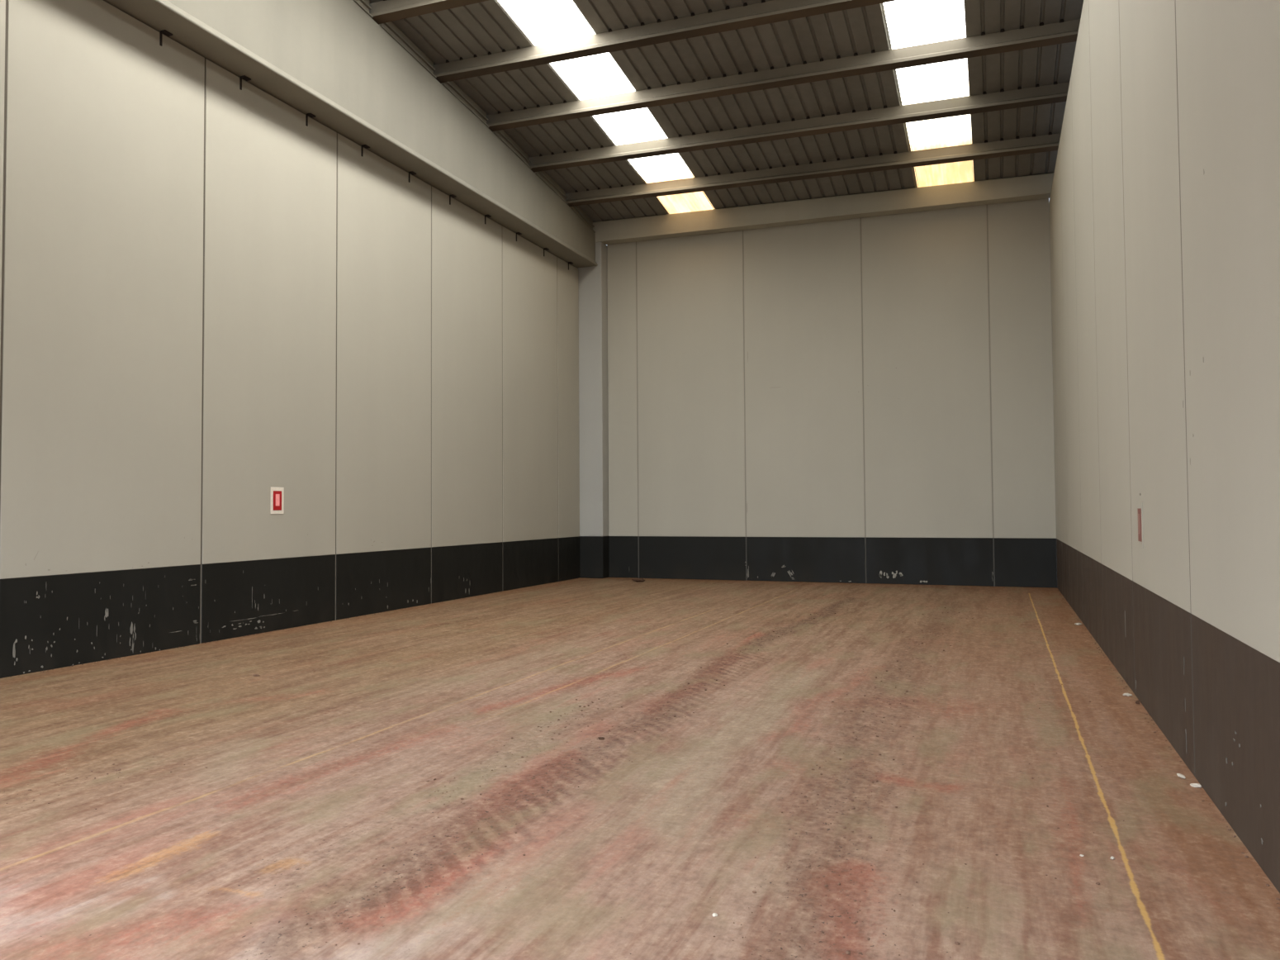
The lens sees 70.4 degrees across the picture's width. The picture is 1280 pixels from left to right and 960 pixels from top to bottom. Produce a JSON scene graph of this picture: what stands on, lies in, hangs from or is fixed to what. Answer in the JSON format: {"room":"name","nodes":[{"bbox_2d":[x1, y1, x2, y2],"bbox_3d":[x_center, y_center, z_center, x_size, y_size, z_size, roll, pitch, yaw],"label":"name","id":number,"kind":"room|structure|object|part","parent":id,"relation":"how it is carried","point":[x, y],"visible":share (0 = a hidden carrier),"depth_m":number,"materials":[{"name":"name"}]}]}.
{"room":"empty warehouse","nodes":[
{"label":"empty warehouse","id":0,"kind":"room"},
{"bbox_2d":[0,0,579,677],"bbox_3d":[-5.518,-1.619,10.832,0.162,7.185,22.020,-1,-2,21],"label":"wall","id":1,"kind":"structure","parent":0,"point":[211,298],"depth_m":11.49,"materials":[{"name":"paint"}]},
{"bbox_2d":[159,29,172,46],"bbox_3d":[-5.545,-5.152,10.616,0.075,0.174,0.117,-1,-2,21],"label":"clip","id":2,"kind":"object","parent":1,"relation":"attached to","point":[165,32],"visible":1,"depth_m":10.59,"materials":[{"name":"metal"}]},
{"bbox_3d":[-5.590,-5.144,10.585,0.014,0.158,0.026,-1,-2,21],"label":"clip leg","id":3,"kind":"part","parent":2,"relation":"part of","materials":[{"name":"metal"}]},
{"bbox_3d":[-5.544,-5.231,10.622,0.075,0.016,0.110,-1,-2,21],"label":"clip plate","id":4,"kind":"part","parent":2,"relation":"part of","materials":[{"name":"metal"}]},
{"bbox_2d":[239,75,251,90],"bbox_3d":[-5.104,-5.120,11.734,0.075,0.174,0.117,-1,-2,21],"label":"clip","id":5,"kind":"object","parent":1,"relation":"attached to","point":[245,78],"visible":1,"depth_m":11.70,"materials":[{"name":"metal"}]},
{"bbox_3d":[-5.149,-5.113,11.702,0.014,0.158,0.026,-1,-2,21],"label":"clip leg","id":6,"kind":"part","parent":5,"relation":"part of","materials":[{"name":"metal"}]},
{"bbox_3d":[-5.104,-5.199,11.739,0.075,0.016,0.110,-1,-2,21],"label":"clip plate","id":7,"kind":"part","parent":5,"relation":"part of","materials":[{"name":"metal"}]},
{"bbox_2d":[270,487,284,513],"bbox_3d":[-4.865,0.276,12.166,0.011,0.360,0.235,-1,-2,21],"label":"wall sign","id":8,"kind":"object","parent":1,"relation":"attached to","point":[277,493],"visible":1,"depth_m":12.17,"materials":[{"name":"plastic"}]},
{"bbox_2d":[305,113,315,126],"bbox_3d":[-4.664,-5.089,12.851,0.075,0.174,0.117,-1,-2,21],"label":"clip","id":9,"kind":"object","parent":1,"relation":"attached to","point":[310,115],"visible":1,"depth_m":12.82,"materials":[{"name":"metal"}]},
{"bbox_3d":[-4.709,-5.081,12.820,0.014,0.158,0.026,-1,-2,21],"label":"clip leg","id":10,"kind":"part","parent":9,"relation":"part of","materials":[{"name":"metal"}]},
{"bbox_3d":[-4.663,-5.168,12.857,0.075,0.016,0.110,-1,-2,21],"label":"clip plate","id":11,"kind":"part","parent":9,"relation":"part of","materials":[{"name":"metal"}]},
{"bbox_2d":[103,0,597,267],"bbox_3d":[-5.319,-6.264,10.893,0.650,2.059,21.995,-1,-2,21],"label":"roof beam","id":12,"kind":"structure","parent":1,"relation":"on","point":[329,60],"depth_m":13.52,"materials":[{"name":"concrete"}]},
{"bbox_2d":[361,144,369,156],"bbox_3d":[-4.224,-5.057,13.969,0.075,0.174,0.117,-1,-2,21],"label":"clip","id":13,"kind":"object","parent":1,"relation":"attached to","point":[366,146],"visible":1,"depth_m":13.94,"materials":[{"name":"metal"}]},
{"bbox_3d":[-4.223,-5.136,13.975,0.075,0.016,0.110,-1,-2,21],"label":"clip plate","id":14,"kind":"part","parent":13,"relation":"part of","materials":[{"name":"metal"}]},
{"bbox_2d":[408,170,416,182],"bbox_3d":[-3.784,-5.026,15.086,0.075,0.174,0.117,-1,-2,21],"label":"clip","id":15,"kind":"object","parent":1,"relation":"attached to","point":[412,173],"visible":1,"depth_m":15.06,"materials":[{"name":"metal"}]},
{"bbox_2d":[449,194,456,204],"bbox_3d":[-3.343,-4.994,16.204,0.075,0.174,0.117,-1,-2,21],"label":"clip","id":16,"kind":"object","parent":1,"relation":"attached to","point":[452,195],"visible":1,"depth_m":16.17,"materials":[{"name":"metal"}]},
{"bbox_2d":[352,0,595,232],"bbox_3d":[-5.064,-6.791,10.960,0.094,1.564,21.718,-1,-2,21],"label":"trim","id":17,"kind":"structure","parent":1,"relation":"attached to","point":[393,30],"depth_m":16.03,"materials":[{"name":"metal"}]},
{"bbox_2d":[0,577,1279,959],"bbox_3d":[-0.668,1.886,9.055,10.241,0.001,22.452,-1,-2,21],"label":"floor","id":18,"kind":"structure","parent":0,"point":[320,763],"depth_m":5.12,"materials":[{"name":"brown concrete"}]},
{"bbox_2d":[577,241,609,578],"bbox_3d":[-1.127,-1.618,21.203,0.738,7.765,0.470,-1,-2,21],"label":"column","id":19,"kind":"structure","parent":18,"relation":"on","point":[593,282],"depth_m":20.96,"materials":[{"name":"concrete"}]},
{"bbox_2d":[631,578,644,581],"bbox_3d":[-0.035,2.178,19.773,0.256,0.073,0.349,1,-2,-40],"label":"lump","id":20,"kind":"object","parent":18,"relation":"on","point":[634,579],"visible":1,"depth_m":19.69,"materials":[{"name":"brown"}]},
{"bbox_2d":[6,578,1279,959],"bbox_3d":[0.276,1.948,11.455,10.035,0.016,16.140,-1,-2,21],"label":"crumbs","id":21,"kind":"object","parent":18,"relation":"on","point":[1047,805],"visible":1,"depth_m":5.28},
{"bbox_2d":[1123,692,1132,696],"bbox_3d":[4.086,1.798,7.607,0.070,0.020,0.071,1,-2,-27],"label":"flake","id":22,"kind":"object","parent":18,"relation":"on","point":[1124,694],"visible":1,"depth_m":7.59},
{"bbox_2d":[1176,772,1185,778],"bbox_3d":[3.178,1.736,5.325,0.030,0.016,0.088,-1,-2,9],"label":"flake","id":23,"kind":"object","parent":18,"relation":"on","point":[1180,775],"visible":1,"depth_m":5.31,"materials":[{"name":"white paint"}]},
{"bbox_2d":[1189,782,1201,787],"bbox_3d":[3.151,1.728,5.140,0.040,0.020,0.062,1,-2,-41],"label":"flake","id":24,"kind":"object","parent":18,"relation":"on","point":[1194,784],"visible":1,"depth_m":5.13,"materials":[{"name":"white paint"}]},
{"bbox_2d":[369,0,1083,222],"bbox_3d":[-0.153,-6.873,9.098,11.900,1.692,22.950,-1,-2,21],"label":"ceiling","id":25,"kind":"structure","parent":0,"point":[479,29],"depth_m":15.43,"materials":[{"name":"grey metal"}]},
{"bbox_2d":[369,0,488,23],"bbox_3d":[0.818,-7.028,11.790,10.860,0.537,0.205,-1,-2,21],"label":"roof beam","id":26,"kind":"structure","parent":25,"relation":"attached to","point":[385,11],"depth_m":13.43,"materials":[{"name":"metal"}]},
{"bbox_2d":[497,0,714,213],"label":"window","id":27,"kind":"structure","parent":25,"relation":"attached to","point":[544,21],"depth_m":15.55,"materials":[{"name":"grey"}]},
{"bbox_2d":[433,0,896,83],"bbox_3d":[1.426,-6.806,13.325,10.860,0.537,0.205,-1,-2,21],"label":"roof beam","id":28,"kind":"structure","parent":25,"relation":"attached to","point":[764,12],"depth_m":13.81,"materials":[{"name":"metal"}]},
{"bbox_2d":[486,16,1080,131],"bbox_3d":[2.045,-6.589,14.887,10.860,0.537,0.205,-1,-2,21],"label":"roof beam","id":29,"kind":"structure","parent":25,"relation":"attached to","point":[1061,32],"depth_m":14.62,"materials":[{"name":"metal"}]},
{"bbox_2d":[528,80,1069,171],"bbox_3d":[2.642,-6.342,16.392,10.860,0.537,0.205,-1,-2,21],"label":"roof beam","id":30,"kind":"structure","parent":25,"relation":"attached to","point":[1055,92],"depth_m":16.16,"materials":[{"name":"metal"}]},
{"bbox_2d":[565,132,1061,206],"bbox_3d":[3.250,-6.107,17.926,10.860,0.538,0.205,-1,-2,21],"label":"roof beam","id":31,"kind":"structure","parent":25,"relation":"attached to","point":[1002,148],"depth_m":17.73,"materials":[{"name":"metal"}]},
{"bbox_2d":[883,0,974,187],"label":"window","id":32,"kind":"structure","parent":25,"relation":"attached to","point":[911,22],"depth_m":14.83,"materials":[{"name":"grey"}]},
{"bbox_2d":[606,198,1057,587],"bbox_3d":[3.683,-1.772,19.491,9.455,7.900,0.162,-1,-2,21],"label":"wall","id":33,"kind":"structure","parent":0,"point":[865,400],"depth_m":19.18,"materials":[{"name":"paint"}]},
{"bbox_2d":[592,172,1053,244],"bbox_3d":[3.658,-5.760,19.344,11.150,0.662,0.300,-1,-2,21],"label":"beam","id":34,"kind":"structure","parent":33,"relation":"attached to","point":[1037,186],"depth_m":19.10,"materials":[{"name":"concrete"}]},
{"bbox_2d":[1048,0,1279,892],"bbox_3d":[4.032,-1.969,7.258,0.162,7.530,22.352,-1,-2,21],"label":"wall","id":35,"kind":"structure","parent":0,"point":[1164,202],"depth_m":5.56,"materials":[{"name":"paint"}]},
{"bbox_2d":[1137,502,1143,548],"bbox_3d":[3.946,0.354,7.160,0.011,0.360,0.260,-1,-2,21],"label":"wall sign","id":36,"kind":"object","parent":35,"relation":"attached to","point":[1140,504],"visible":1,"depth_m":7.12,"materials":[{"name":"paint"}]}
]}

